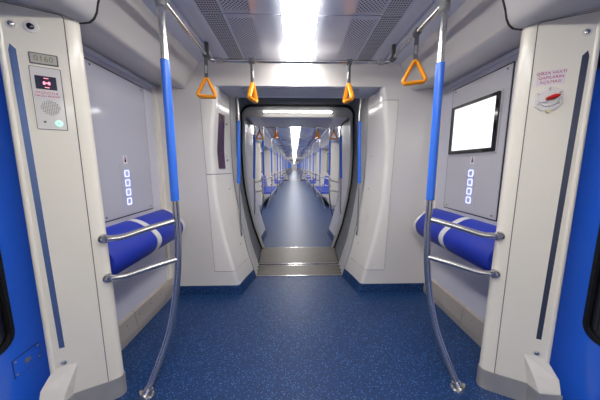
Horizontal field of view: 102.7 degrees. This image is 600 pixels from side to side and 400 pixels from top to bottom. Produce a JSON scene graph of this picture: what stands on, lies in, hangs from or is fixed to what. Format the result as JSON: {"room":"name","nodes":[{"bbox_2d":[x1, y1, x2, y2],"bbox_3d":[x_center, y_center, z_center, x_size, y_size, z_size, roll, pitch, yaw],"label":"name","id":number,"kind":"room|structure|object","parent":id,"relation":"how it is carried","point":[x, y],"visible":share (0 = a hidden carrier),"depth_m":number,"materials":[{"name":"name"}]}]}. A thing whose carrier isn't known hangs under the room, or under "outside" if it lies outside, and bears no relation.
{"room":"train carriage","nodes":[
{"label":"train carriage","id":0,"kind":"room"},
{"bbox_2d":[82,44,166,322],"bbox_3d":[-1.236,0.023,1.644,0.060,1.900,0.990,0,8,-1],"label":"wall","id":1,"kind":"structure","parent":0,"point":[130,292],"depth_m":1.88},
{"bbox_2d":[0,66,49,399],"bbox_3d":[-1.205,0.243,0.298,0.107,1.834,1.783,0,8,-1],"label":"door","id":2,"kind":"structure","parent":1,"relation":"in","point":[24,365],"depth_m":1.04,"materials":[{"name":"blue paint"}]},
{"bbox_2d":[3,0,96,22],"bbox_3d":[-0.973,-0.649,-0.841,0.428,0.281,3.762,0,8,-1],"label":"trim","id":3,"kind":"structure","parent":1,"relation":"attached to","point":[81,11],"depth_m":0.96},
{"bbox_2d":[79,0,99,23],"bbox_3d":[-1.016,-0.906,1.025,0.428,0.281,0.005,0,8,-1],"label":"trim","id":4,"kind":"structure","parent":1,"relation":"attached to","point":[98,1],"depth_m":1.04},
{"bbox_2d":[83,45,152,87],"bbox_3d":[-1.198,-0.864,1.511,0.015,0.023,0.910,0,8,-1],"label":"trim","id":5,"kind":"structure","parent":1,"relation":"attached to","point":[86,49],"depth_m":1.54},
{"bbox_2d":[84,57,152,222],"bbox_3d":[-1.202,-0.361,1.651,0.009,0.946,0.541,0,8,-1],"label":"panel","id":6,"kind":"object","parent":1,"relation":"attached to","point":[117,105],"depth_m":1.60,"materials":[{"name":"grey plastic"}]},
{"bbox_2d":[80,0,197,88],"bbox_3d":[-1.035,-0.993,1.512,0.422,0.252,0.976,0,8,-1],"label":"overhead panel","id":7,"kind":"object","parent":1,"relation":"attached to","point":[124,32],"depth_m":1.37,"materials":[{"name":"plastic"}]},
{"bbox_2d":[106,209,184,273],"bbox_3d":[-1.071,0.293,1.611,0.253,0.339,0.782,0,8,-1],"label":"seat","id":8,"kind":"object","parent":1,"relation":"attached to","point":[123,254],"visible":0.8,"depth_m":1.47,"materials":[{"name":"blue fabric"}]},
{"bbox_2d":[106,221,157,273],"bbox_3d":[-1.069,0.321,1.411,0.248,0.335,0.380,0,8,-1],"label":"cushion","id":9,"kind":"object","parent":8,"relation":"on","point":[125,253],"depth_m":1.38,"materials":[{"name":"blue fabric"}]},
{"bbox_2d":[133,209,182,247],"bbox_3d":[-1.078,0.268,1.790,0.248,0.335,0.376,0,8,-1],"label":"cushion","id":10,"kind":"object","parent":8,"relation":"on","point":[164,235],"depth_m":1.72,"materials":[{"name":"blue fabric"}]},
{"bbox_2d":[118,279,172,350],"bbox_3d":[-1.189,0.875,1.773,0.034,0.174,0.956,0,8,-1],"label":"ledge","id":11,"kind":"object","parent":1,"relation":"attached to","point":[135,321],"visible":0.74,"depth_m":1.81,"materials":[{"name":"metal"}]},
{"bbox_2d":[152,85,171,279],"bbox_3d":[-1.205,-0.109,2.103,0.025,1.685,0.044,0,8,-1],"label":"trim","id":12,"kind":"structure","parent":1,"relation":"attached to","point":[155,88],"depth_m":2.06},
{"bbox_2d":[245,117,264,235],"bbox_3d":[-0.943,-0.381,3.813,0.715,2.100,0.798,0,8,-1],"label":"wall","id":13,"kind":"structure","parent":0,"point":[249,130],"depth_m":3.92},
{"bbox_2d":[251,123,255,214],"bbox_3d":[-0.669,-0.414,3.461,0.084,1.356,0.035,0,8,-1],"label":"handle","id":14,"kind":"object","parent":13,"relation":"attached to","point":[254,135],"visible":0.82,"depth_m":3.42,"materials":[{"name":"metal"}]},
{"bbox_2d":[245,117,284,157],"bbox_3d":[-1.304,-2.491,12.245,0.422,0.252,16.500,0,8,-1],"label":"trim","id":15,"kind":"structure","parent":13,"relation":"attached to","point":[267,143],"depth_m":7.73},
{"bbox_2d":[258,127,286,155],"bbox_3d":[-0.981,-2.598,12.238,0.268,0.058,16.500,0,8,-1],"label":"trim","id":16,"kind":"structure","parent":13,"relation":"attached to","point":[268,130],"depth_m":7.44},
{"bbox_2d":[247,117,346,126],"bbox_3d":[-0.040,-1.201,3.721,1.400,0.001,0.798,0,8,-1],"label":"trim","id":17,"kind":"structure","parent":13,"relation":"attached to","point":[257,121],"depth_m":3.63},
{"bbox_2d":[245,111,349,117],"bbox_3d":[-0.030,-1.267,3.305,1.600,0.245,0.001,0,8,-1],"label":"trim","id":18,"kind":"structure","parent":13,"relation":"attached to","point":[345,114],"depth_m":3.32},
{"bbox_2d":[263,111,332,112],"bbox_3d":[-0.030,-1.210,3.298,0.960,0.024,0.031,0,8,-1],"label":"lamp","id":19,"kind":"object","parent":13,"relation":"attached to","point":[263,111],"visible":1,"depth_m":3.29,"materials":[{"name":"white"}]},
{"bbox_2d":[283,157,287,179],"bbox_3d":[-1.371,-2.771,20.940,0.715,2.100,0.800,0,8,-1],"label":"wall","id":20,"kind":"structure","parent":0,"point":[284,157],"depth_m":20.56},
{"bbox_2d":[288,174,300,179],"bbox_3d":[-0.727,-3.142,31.409,2.600,0.060,18.100,0,8,-1],"label":"floor","id":21,"kind":"structure","parent":0,"point":[291,176],"depth_m":29.08,"materials":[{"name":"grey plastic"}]},
{"bbox_2d":[157,61,433,285],"bbox_3d":[-0.003,-0.173,2.324,2.520,2.100,0.350,0,8,-1],"label":"wall","id":22,"kind":"structure","parent":0,"point":[404,257],"depth_m":2.16,"materials":[{"name":"plastic"}]},
{"bbox_2d":[141,0,227,62],"bbox_3d":[-0.665,-0.839,-0.362,0.268,0.058,4.748,0,8,-1],"label":"trim","id":23,"kind":"structure","parent":22,"relation":"attached to","point":[186,10],"depth_m":1.53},
{"bbox_2d":[179,270,255,294],"bbox_3d":[-0.800,0.844,2.317,0.860,0.088,0.294,-4,9,-26],"label":"baseboard","id":24,"kind":"structure","parent":22,"relation":"attached to","point":[219,289],"depth_m":2.27,"materials":[{"name":"blue plastic"}]},
{"bbox_2d":[200,98,247,271],"bbox_3d":[-0.700,-0.116,2.294,0.230,1.544,0.380,2,8,11],"label":"wall panel","id":25,"kind":"object","parent":22,"relation":"attached to","point":[229,250],"visible":1,"depth_m":2.21,"materials":[{"name":"plastic"}]},
{"bbox_2d":[236,96,241,236],"bbox_3d":[-0.617,-0.298,2.413,0.071,1.422,0.046,5,9,32],"label":"handle","id":26,"kind":"object","parent":22,"relation":"attached to","point":[237,99],"visible":0.93,"depth_m":2.38,"materials":[{"name":"metal"}]},
{"bbox_2d":[229,97,258,276],"bbox_3d":[-0.613,-0.155,2.630,0.278,1.980,0.288,0,8,-1],"label":"trim","id":27,"kind":"structure","parent":22,"relation":"attached to","point":[252,256],"depth_m":2.60,"materials":[{"name":"plastic"}]},
{"bbox_2d":[235,98,361,260],"bbox_3d":[-0.019,-0.248,2.967,1.652,2.070,0.885,0,8,-1],"label":"gangway bellows","id":28,"kind":"object","parent":22,"relation":"attached to","point":[354,104],"visible":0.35,"depth_m":3.18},
{"bbox_2d":[218,86,380,97],"bbox_3d":[-0.003,-0.990,2.210,1.400,0.001,0.350,0,8,-1],"label":"trim","id":29,"kind":"structure","parent":22,"relation":"attached to","point":[230,91],"depth_m":2.12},
{"bbox_2d":[217,63,381,86],"bbox_3d":[0.002,-1.077,2.021,1.380,0.225,0.001,0,8,-1],"label":"trim","id":30,"kind":"structure","parent":22,"relation":"attached to","point":[229,74],"depth_m":2.02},
{"bbox_2d":[240,88,358,96],"bbox_3d":[-0.003,-0.988,2.210,1.040,0.004,0.230,0,8,-1],"label":"air vent","id":31,"kind":"object","parent":22,"relation":"attached to","point":[294,92],"visible":0.86,"depth_m":2.20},
{"bbox_2d":[338,98,367,274],"bbox_3d":[0.592,-0.159,2.659,0.278,1.980,0.288,0,8,-1],"label":"trim","id":32,"kind":"structure","parent":22,"relation":"attached to","point":[364,107],"depth_m":2.63,"materials":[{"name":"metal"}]},
{"bbox_2d":[356,97,361,235],"bbox_3d":[0.606,-0.303,2.444,0.070,1.422,0.047,-7,10,-40],"label":"handle","id":33,"kind":"object","parent":22,"relation":"attached to","point":[360,101],"visible":0.88,"depth_m":2.41,"materials":[{"name":"metal"}]},
{"bbox_2d":[350,100,398,269],"bbox_3d":[0.695,-0.121,2.328,0.230,1.544,0.380,-2,8,-14],"label":"wall panel","id":34,"kind":"object","parent":22,"relation":"attached to","point":[369,246],"visible":0.99,"depth_m":2.25,"materials":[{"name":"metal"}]},
{"bbox_2d":[342,269,423,292],"bbox_3d":[0.801,0.838,2.356,0.860,0.088,0.294,3,9,23],"label":"baseboard","id":35,"kind":"structure","parent":22,"relation":"attached to","point":[358,287],"depth_m":2.31,"materials":[{"name":"blue plastic"}]},
{"bbox_2d":[372,0,466,64],"bbox_3d":[0.786,-0.844,-0.326,0.268,0.058,4.748,0,8,-1],"label":"trim","id":36,"kind":"structure","parent":22,"relation":"attached to","point":[419,10],"depth_m":1.52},
{"bbox_2d":[261,118,333,126],"bbox_3d":[-0.040,-1.199,3.721,1.040,0.004,0.678,0,8,-1],"label":"grille","id":37,"kind":"object","parent":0,"point":[318,122],"visible":1,"depth_m":3.61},
{"bbox_2d":[301,156,306,179],"bbox_3d":[0.433,-2.778,20.985,0.715,2.100,0.800,0,8,-1],"label":"wall","id":38,"kind":"structure","parent":0,"point":[302,178],"depth_m":20.60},
{"bbox_2d":[115,180,514,399],"bbox_3d":[-0.180,-0.091,9.553,2.600,0.060,24.150,0,8,-1],"label":"floor","id":39,"kind":"structure","parent":0,"point":[282,338],"depth_m":1.65,"materials":[{"name":"blue plastic"}]},
{"bbox_2d":[0,0,126,399],"bbox_3d":[-1.084,0.123,1.075,0.307,1.860,0.222,0,8,-1],"label":"pillar","id":40,"kind":"structure","parent":39,"relation":"on","point":[58,173],"depth_m":1.07,"materials":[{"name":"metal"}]},
{"bbox_2d":[5,19,16,27],"bbox_3d":[-1.113,-0.679,0.924,0.034,0.034,0.002,-4,9,-29],"label":"screw","id":41,"kind":"object","parent":40,"relation":"in","point":[9,23],"depth_m":0.92,"materials":[{"name":"metal"}]},
{"bbox_2d":[22,20,38,32],"bbox_3d":[-1.064,-0.685,0.946,0.048,0.048,0.010,-4,9,-29],"label":"security camera","id":42,"kind":"object","parent":40,"relation":"attached to","point":[29,26],"visible":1,"depth_m":0.95,"materials":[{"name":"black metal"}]},
{"bbox_2d":[28,51,58,66],"bbox_3d":[-1.043,-0.573,0.977,0.086,0.043,0.004,-4,9,-29],"label":"number plate","id":43,"kind":"object","parent":40,"relation":"attached to","point":[36,58],"visible":1,"depth_m":0.97,"materials":[{"name":"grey metal"}]},
{"bbox_2d":[28,65,67,130],"bbox_3d":[-1.042,-0.419,0.996,0.095,0.248,0.009,-4,9,-29],"label":"intercom","id":44,"kind":"object","parent":40,"relation":"attached to","point":[46,83],"visible":1,"depth_m":1.00,"materials":[{"name":"white"}]},
{"bbox_2d":[41,100,60,115],"bbox_3d":[-1.041,-0.384,1.002,0.060,0.059,0.001,-4,9,-29],"label":"speaker grille","id":45,"kind":"object","parent":44,"relation":"attached to","point":[48,107],"depth_m":1.00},
{"bbox_2d":[59,359,68,365],"bbox_3d":[-1.109,0.763,1.128,0.034,0.034,0.002,-4,9,-29],"label":"screw","id":46,"kind":"object","parent":40,"relation":"in","point":[62,362],"depth_m":1.12,"materials":[{"name":"metal"}]},
{"bbox_2d":[98,0,181,399],"bbox_3d":[-0.784,0.036,1.177,0.362,2.041,0.120,-5,9,-30],"label":"pole","id":47,"kind":"object","parent":39,"relation":"on","point":[148,391],"visible":1,"depth_m":1.24,"materials":[{"name":"metal"}]},
{"bbox_2d":[255,142,261,208],"bbox_3d":[-1.224,-0.662,6.694,0.307,1.860,0.171,0,8,-1],"label":"pillar","id":48,"kind":"structure","parent":39,"relation":"on","point":[258,187],"depth_m":6.68,"materials":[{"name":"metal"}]},
{"bbox_2d":[255,127,264,213],"bbox_3d":[-0.883,-0.515,5.128,0.362,2.041,0.120,4,9,27],"label":"pole","id":49,"kind":"object","parent":39,"relation":"on","point":[262,128],"visible":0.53,"depth_m":5.01,"materials":[{"name":"metal"}]},
{"bbox_2d":[264,127,330,156],"bbox_3d":[-0.255,-2.520,12.267,1.411,0.033,16.091,0,8,-1],"label":"handrail","id":50,"kind":"object","parent":49,"relation":"attached to","point":[264,127],"visible":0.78,"depth_m":6.71,"materials":[{"name":"metal"}]},
{"bbox_2d":[330,127,337,139],"bbox_3d":[0.631,-1.291,4.471,0.148,0.322,0.039,0,8,-1],"label":"handle","id":51,"kind":"object","parent":50,"relation":"hanging from","point":[333,127],"visible":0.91,"depth_m":4.47,"materials":[{"name":"plastic"}]},
{"bbox_2d":[261,138,272,208],"bbox_3d":[-0.924,-0.745,6.771,0.362,2.041,0.120,-5,9,-30],"label":"pole","id":52,"kind":"object","parent":39,"relation":"on","point":[271,176],"visible":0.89,"depth_m":6.86,"materials":[{"name":"metal"}]},
{"bbox_2d":[264,149,270,185],"bbox_3d":[-1.295,-1.053,9.500,0.307,1.860,0.171,0,8,-1],"label":"pillar","id":53,"kind":"structure","parent":39,"relation":"on","point":[266,151],"depth_m":9.38,"materials":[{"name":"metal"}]},
{"bbox_2d":[261,176,276,205],"bbox_3d":[-1.115,-0.363,8.170,0.485,0.859,2.333,0,8,-1],"label":"bench","id":54,"kind":"object","parent":39,"relation":"on","point":[267,188],"visible":0.43,"depth_m":8.03,"materials":[{"name":"blue fabric"}]},
{"bbox_2d":[270,152,274,192],"bbox_3d":[-1.332,-1.261,10.985,0.307,1.860,0.171,0,8,-1],"label":"pillar","id":55,"kind":"structure","parent":39,"relation":"on","point":[270,152],"depth_m":10.94,"materials":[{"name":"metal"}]},
{"bbox_2d":[272,146,277,196],"bbox_3d":[-0.990,-1.114,9.419,0.362,2.041,0.120,4,9,27],"label":"pole","id":56,"kind":"object","parent":39,"relation":"on","point":[277,146],"visible":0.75,"depth_m":9.31,"materials":[{"name":"metal"}]},
{"bbox_2d":[274,155,277,187],"bbox_3d":[-1.402,-1.652,13.790,0.307,1.860,0.171,0,8,-1],"label":"pillar","id":57,"kind":"structure","parent":39,"relation":"on","point":[275,156],"depth_m":13.67,"materials":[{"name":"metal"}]},
{"bbox_2d":[274,148,280,192],"bbox_3d":[-1.032,-1.343,11.061,0.362,2.041,0.120,-5,9,-30],"label":"pole","id":58,"kind":"object","parent":39,"relation":"on","point":[280,148],"visible":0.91,"depth_m":11.13,"materials":[{"name":"metal"}]},
{"bbox_2d":[240,104,354,248],"bbox_3d":[-0.030,-0.304,3.414,1.630,2.066,0.054,0,8,-1],"label":"portal","id":59,"kind":"object","parent":39,"relation":"on","point":[250,107],"visible":0.9,"depth_m":3.33,"materials":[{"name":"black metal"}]},
{"bbox_2d":[259,247,337,264],"bbox_3d":[-0.023,0.750,3.271,1.070,0.016,0.609,0,8,-1],"label":"plate","id":60,"kind":"object","parent":39,"relation":"on","point":[269,255],"visible":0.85,"depth_m":3.20,"materials":[{"name":"metal"}]},
{"bbox_2d":[257,264,341,276],"bbox_3d":[-0.011,0.818,2.783,0.970,0.016,0.294,0,8,-1],"label":"plate","id":61,"kind":"object","parent":39,"relation":"on","point":[329,269],"visible":0.98,"depth_m":2.77,"materials":[{"name":"metal"}]},
{"bbox_2d":[310,156,311,184],"bbox_3d":[0.785,-1.867,15.329,0.307,1.860,0.171,0,8,-1],"label":"pillar","id":62,"kind":"structure","parent":39,"relation":"on","point":[311,156],"depth_m":15.30,"materials":[{"name":"metal"}]},
{"bbox_2d":[312,155,315,186],"bbox_3d":[0.822,-1.660,13.845,0.307,1.860,0.171,0,8,-1],"label":"pillar","id":63,"kind":"structure","parent":39,"relation":"on","point":[312,155],"depth_m":13.72,"materials":[{"name":"metal"}]},
{"bbox_2d":[313,146,318,196],"bbox_3d":[0.629,-1.120,9.458,0.362,2.041,0.120,-5,9,-30],"label":"pole","id":64,"kind":"object","parent":39,"relation":"on","point":[313,146],"visible":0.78,"depth_m":9.36,"materials":[{"name":"metal"}]},
{"bbox_2d":[316,152,318,192],"bbox_3d":[0.892,-1.268,11.039,0.307,1.860,0.171,0,8,-1],"label":"pillar","id":65,"kind":"structure","parent":39,"relation":"on","point":[317,162],"depth_m":11.03,"materials":[{"name":"metal"}]},
{"bbox_2d":[314,175,329,205],"bbox_3d":[0.820,-0.370,8.217,0.485,0.859,2.333,0,8,-1],"label":"bench","id":66,"kind":"object","parent":39,"relation":"on","point":[324,189],"visible":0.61,"depth_m":8.06,"materials":[{"name":"blue fabric"}]},
{"bbox_2d":[319,149,326,196],"bbox_3d":[0.929,-1.061,9.555,0.307,1.860,0.171,0,8,-1],"label":"pillar","id":67,"kind":"structure","parent":39,"relation":"on","point":[323,151],"depth_m":9.43,"materials":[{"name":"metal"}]},
{"bbox_2d":[319,138,330,208],"bbox_3d":[0.696,-0.750,6.811,0.361,2.041,0.122,4,9,26],"label":"pole","id":68,"kind":"object","parent":39,"relation":"on","point":[320,184],"visible":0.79,"depth_m":6.87,"materials":[{"name":"metal"}]},
{"bbox_2d":[328,127,339,216],"bbox_3d":[0.737,-0.521,5.168,0.362,2.041,0.120,-5,9,-30],"label":"pole","id":69,"kind":"object","parent":39,"relation":"on","point":[329,168],"visible":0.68,"depth_m":5.04,"materials":[{"name":"metal"}]},
{"bbox_2d":[329,142,339,208],"bbox_3d":[1.000,-0.669,6.749,0.307,1.860,0.171,0,8,-1],"label":"pillar","id":70,"kind":"structure","parent":39,"relation":"on","point":[335,147],"depth_m":6.70,"materials":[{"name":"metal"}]},
{"bbox_2d":[423,0,504,393],"bbox_3d":[0.836,0.030,1.217,0.361,2.041,0.122,4,9,26],"label":"pole","id":71,"kind":"object","parent":39,"relation":"on","point":[456,385],"visible":1,"depth_m":1.27,"materials":[{"name":"metal"}]},
{"bbox_2d":[476,9,599,399],"bbox_3d":[1.140,0.115,1.129,0.307,1.860,0.222,0,8,-1],"label":"pillar","id":72,"kind":"structure","parent":39,"relation":"on","point":[544,152],"depth_m":1.12,"materials":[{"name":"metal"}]},
{"bbox_2d":[532,350,540,355],"bbox_3d":[1.167,0.756,1.184,0.034,0.034,0.002,4,9,26],"label":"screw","id":73,"kind":"object","parent":72,"relation":"in","point":[534,352],"depth_m":1.18,"materials":[{"name":"metal"}]},
{"bbox_2d":[534,86,563,112],"bbox_3d":[1.084,-0.439,1.043,0.090,0.114,0.028,4,9,26],"label":"valve","id":74,"kind":"object","parent":72,"relation":"attached to","point":[547,99],"visible":1,"depth_m":1.05,"materials":[{"name":"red plastic"}]},
{"bbox_2d":[538,90,559,106],"bbox_3d":[1.085,-0.444,1.046,0.072,0.072,0.005,4,9,26],"label":"handle","id":75,"kind":"object","parent":74,"relation":"on","point":[546,98],"depth_m":1.04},
{"bbox_2d":[536,68,566,86],"bbox_3d":[1.090,-0.532,1.043,0.097,0.062,0.001,4,9,26],"label":"warning sticker","id":76,"kind":"object","parent":72,"relation":"attached to","point":[557,76],"visible":1,"depth_m":1.04,"materials":[{"name":"paper"}]},
{"bbox_2d":[581,27,592,35],"bbox_3d":[1.171,-0.687,0.980,0.034,0.034,0.002,4,9,26],"label":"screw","id":77,"kind":"object","parent":72,"relation":"in","point":[585,31],"depth_m":0.98,"materials":[{"name":"metal"}]},
{"bbox_2d":[329,117,349,236],"bbox_3d":[0.862,-0.387,3.857,0.715,2.100,0.798,0,8,-1],"label":"wall","id":78,"kind":"structure","parent":0,"point":[345,131],"depth_m":3.92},
{"bbox_2d":[303,127,332,155],"bbox_3d":[0.471,-2.603,12.274,0.268,0.058,16.500,0,8,-1],"label":"trim","id":79,"kind":"structure","parent":78,"relation":"attached to","point":[322,130],"depth_m":7.63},
{"bbox_2d":[306,118,349,158],"bbox_3d":[0.794,-2.498,12.296,0.422,0.252,16.500,0,8,-1],"label":"trim","id":80,"kind":"structure","parent":78,"relation":"attached to","point":[325,141],"depth_m":7.51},
{"bbox_2d":[327,228,333,241],"bbox_3d":[0.854,0.609,3.999,0.711,0.088,0.804,0,8,-1],"label":"baseboard","id":81,"kind":"structure","parent":78,"relation":"attached to","point":[329,232],"depth_m":4.08,"materials":[{"name":"blue plastic"}]},
{"bbox_2d":[340,123,343,213],"bbox_3d":[0.605,-0.418,3.492,0.084,1.356,0.035,0,8,-1],"label":"handle","id":82,"kind":"object","parent":78,"relation":"attached to","point":[343,123],"visible":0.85,"depth_m":3.47,"materials":[{"name":"metal"}]},
{"bbox_2d":[431,47,518,320],"bbox_3d":[1.264,0.014,1.705,0.060,1.900,0.990,0,8,-1],"label":"wall","id":83,"kind":"structure","parent":0,"point":[471,289],"depth_m":1.89,"materials":[{"name":"plastic"}]},
{"bbox_2d":[430,87,444,263],"bbox_3d":[1.209,-0.117,2.162,0.025,1.685,0.044,0,8,-1],"label":"trim","id":84,"kind":"structure","parent":83,"relation":"attached to","point":[434,201],"depth_m":2.11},
{"bbox_2d":[423,278,484,346],"bbox_3d":[1.216,0.867,1.832,0.034,0.174,0.956,0,8,-1],"label":"ledge","id":85,"kind":"object","parent":83,"relation":"attached to","point":[464,317],"visible":0.59,"depth_m":1.82,"materials":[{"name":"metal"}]},
{"bbox_2d":[414,208,496,269],"bbox_3d":[1.103,0.285,1.664,0.253,0.339,0.782,0,8,-1],"label":"seat","id":86,"kind":"object","parent":83,"relation":"attached to","point":[478,251],"visible":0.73,"depth_m":1.52,"materials":[{"name":"blue fabric"}]},
{"bbox_2d":[416,208,464,247],"bbox_3d":[1.101,0.260,1.844,0.248,0.335,0.376,0,8,-1],"label":"cushion","id":87,"kind":"object","parent":86,"relation":"on","point":[438,232],"depth_m":1.77,"materials":[{"name":"blue fabric"}]},
{"bbox_2d":[443,219,496,269],"bbox_3d":[1.111,0.313,1.465,0.248,0.335,0.380,0,8,-1],"label":"cushion","id":88,"kind":"object","parent":86,"relation":"on","point":[478,251],"depth_m":1.43,"materials":[{"name":"blue fabric"}]},
{"bbox_2d":[400,0,521,89],"bbox_3d":[1.062,-1.000,1.564,0.422,0.252,0.976,0,8,-1],"label":"overhead panel","id":89,"kind":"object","parent":83,"relation":"attached to","point":[478,34],"depth_m":1.39,"materials":[{"name":"plastic"}]},
{"bbox_2d":[444,61,515,221],"bbox_3d":[1.227,-0.369,1.711,0.010,0.946,0.541,0,8,-1],"label":"panel","id":90,"kind":"object","parent":83,"relation":"attached to","point":[490,166],"depth_m":1.63,"materials":[{"name":"plastic"}]},
{"bbox_2d":[448,89,503,155],"bbox_3d":[1.218,-0.514,1.704,0.016,0.386,0.466,0,8,-1],"label":"screen","id":91,"kind":"object","parent":90,"relation":"attached to","point":[475,123],"visible":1,"depth_m":1.65,"materials":[{"name":"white glass"}]},
{"bbox_2d":[443,47,519,89],"bbox_3d":[1.226,-0.872,1.570,0.015,0.023,0.910,0,8,-1],"label":"trim","id":92,"kind":"structure","parent":83,"relation":"attached to","point":[501,59],"depth_m":1.59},
{"bbox_2d":[502,0,522,30],"bbox_3d":[1.068,-0.913,1.076,0.428,0.281,0.005,0,8,-1],"label":"trim","id":93,"kind":"structure","parent":83,"relation":"attached to","point":[503,1],"depth_m":1.08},
{"bbox_2d":[504,0,599,28],"bbox_3d":[1.119,-0.657,-0.790,0.428,0.281,3.762,0,8,-1],"label":"trim","id":94,"kind":"structure","parent":83,"relation":"attached to","point":[521,14],"depth_m":0.98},
{"bbox_2d":[549,51,599,399],"bbox_3d":[1.301,0.235,0.360,0.107,1.834,1.783,0,8,-1],"label":"door","id":95,"kind":"structure","parent":83,"relation":"in","point":[575,353],"depth_m":1.10,"materials":[{"name":"blue paint"}]},
{"bbox_3d":[0.061,-0.890,-0.350,2.600,0.040,4.750,0,8,-1],"label":"ceiling","id":96,"kind":"structure","parent":0,"visible":0},
{"bbox_2d":[193,0,223,12],"bbox_3d":[-0.494,-1.009,0.799,0.133,0.023,1.185,0,8,-1],"label":"ceiling vent","id":97,"kind":"object","parent":96,"relation":"in","point":[204,6],"visible":0.9,"depth_m":1.33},
{"bbox_2d":[201,13,244,58],"bbox_3d":[-0.516,-1.133,1.689,0.133,0.023,0.593,0,8,-1],"label":"ceiling vent","id":98,"kind":"object","parent":96,"relation":"in","point":[218,23],"visible":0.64,"depth_m":1.60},
{"bbox_2d":[218,0,251,12],"bbox_3d":[-0.343,-1.010,0.802,0.166,0.022,1.185,0,8,-1],"label":"ceiling panel","id":99,"kind":"object","parent":96,"relation":"attached to","point":[228,6],"visible":0.9,"depth_m":1.33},
{"bbox_2d":[224,13,264,58],"bbox_3d":[-0.365,-1.134,1.692,0.166,0.022,0.593,0,8,-1],"label":"ceiling panel","id":100,"kind":"object","parent":96,"relation":"attached to","point":[242,25],"visible":0.82,"depth_m":1.60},
{"bbox_2d":[249,0,280,13],"bbox_3d":[-0.177,-1.010,0.806,0.167,0.022,1.185,0,8,-1],"label":"ceiling panel","id":101,"kind":"object","parent":96,"relation":"attached to","point":[257,6],"visible":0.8,"depth_m":1.33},
{"bbox_2d":[253,14,284,58],"bbox_3d":[-0.199,-1.134,1.697,0.167,0.022,0.593,0,8,-1],"label":"ceiling panel","id":102,"kind":"object","parent":96,"relation":"attached to","point":[269,27],"visible":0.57,"depth_m":1.61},
{"bbox_2d":[282,16,317,58],"bbox_3d":[-0.008,-1.128,1.702,0.213,0.036,0.599,0,8,-1],"label":"recessed light","id":103,"kind":"object","parent":96,"relation":"in","point":[298,32],"visible":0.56,"depth_m":1.61,"materials":[{"name":"white"}]},
{"bbox_2d":[280,0,320,16],"bbox_3d":[0.014,-1.004,0.812,0.213,0.036,1.191,0,8,-1],"label":"recessed light","id":104,"kind":"object","parent":96,"relation":"in","point":[289,8],"visible":1,"depth_m":1.32,"materials":[{"name":"white"}]},
{"bbox_2d":[166,0,450,64],"bbox_3d":[0.061,-0.798,-0.365,1.423,0.126,4.495,0,8,-1],"label":"handrail","id":105,"kind":"object","parent":96,"relation":"attached to","point":[394,55],"visible":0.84,"depth_m":1.80,"materials":[{"name":"metal"}]},
{"bbox_2d":[196,51,216,98],"bbox_3d":[-0.691,-0.912,1.758,0.148,0.323,0.042,-1,8,-7],"label":"handle","id":106,"kind":"object","parent":105,"relation":"hanging from","point":[205,78],"visible":0.98,"depth_m":1.75,"materials":[{"name":"plastic"}]},
{"bbox_2d":[247,58,257,102],"bbox_3d":[-0.369,-0.926,1.856,0.046,0.322,0.148,1,8,9],"label":"handle","id":107,"kind":"object","parent":105,"relation":"hanging from","point":[252,89],"visible":0.99,"depth_m":1.84,"materials":[{"name":"plastic"}]},
{"bbox_2d":[343,59,353,103],"bbox_3d":[0.381,-0.929,1.875,0.046,0.322,0.148,-2,8,-12],"label":"handle","id":108,"kind":"object","parent":105,"relation":"hanging from","point":[348,89],"visible":0.99,"depth_m":1.86,"materials":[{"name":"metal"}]},
{"bbox_2d":[401,27,427,85],"bbox_3d":[0.706,-0.872,1.466,0.147,0.322,0.049,2,8,16],"label":"handle","id":109,"kind":"object","parent":105,"relation":"hanging from","point":[415,34],"visible":0.99,"depth_m":1.46,"materials":[{"name":"plastic"}]},
{"bbox_2d":[311,15,351,59],"bbox_3d":[0.200,-1.136,1.706,0.202,0.022,0.593,0,8,-1],"label":"ceiling panel","id":110,"kind":"object","parent":96,"relation":"attached to","point":[331,30],"visible":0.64,"depth_m":1.62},
{"bbox_2d":[318,0,357,14],"bbox_3d":[0.223,-1.012,0.816,0.202,0.022,1.185,0,8,-1],"label":"ceiling panel","id":111,"kind":"object","parent":96,"relation":"attached to","point":[327,7],"visible":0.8,"depth_m":1.34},
{"bbox_2d":[336,15,379,59],"bbox_3d":[0.384,-1.136,1.711,0.166,0.022,0.593,0,8,-1],"label":"ceiling panel","id":112,"kind":"object","parent":96,"relation":"attached to","point":[360,27],"visible":0.79,"depth_m":1.62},
{"bbox_2d":[353,0,388,14],"bbox_3d":[0.406,-1.012,0.821,0.166,0.022,1.185,0,8,-1],"label":"ceiling panel","id":113,"kind":"object","parent":96,"relation":"attached to","point":[363,7],"visible":0.9,"depth_m":1.34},
{"bbox_2d":[355,15,402,59],"bbox_3d":[0.535,-1.136,1.715,0.133,0.023,0.593,0,8,-1],"label":"ceiling vent","id":114,"kind":"object","parent":96,"relation":"in","point":[385,25],"visible":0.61,"depth_m":1.64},
{"bbox_2d":[381,0,413,15],"bbox_3d":[0.557,-1.012,0.825,0.133,0.023,1.185,0,8,-1],"label":"ceiling vent","id":115,"kind":"object","parent":96,"relation":"in","point":[394,7],"visible":0.9,"depth_m":1.34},
{"bbox_3d":[-0.255,-2.649,12.249,2.600,0.040,16.500,0,8,-1],"label":"ceiling","id":116,"kind":"structure","parent":0,"visible":0},
{"bbox_2d":[271,128,292,154],"bbox_3d":[-0.613,-2.606,12.246,0.467,0.023,16.500,0,8,-1],"label":"ceiling panel","id":117,"kind":"object","parent":116,"relation":"attached to","point":[282,132],"visible":0.29,"depth_m":7.87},
{"bbox_2d":[291,129,299,136],"bbox_3d":[-0.124,-1.772,6.315,0.213,0.036,1.482,0,8,-1],"label":"recessed light","id":118,"kind":"object","parent":116,"relation":"in","point":[294,132],"visible":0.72,"depth_m":6.16,"materials":[{"name":"white"}]},
{"bbox_2d":[296,128,321,154],"bbox_3d":[0.086,-2.609,12.263,0.502,0.023,16.500,0,8,-1],"label":"ceiling panel","id":119,"kind":"object","parent":116,"relation":"attached to","point":[304,132],"visible":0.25,"depth_m":7.60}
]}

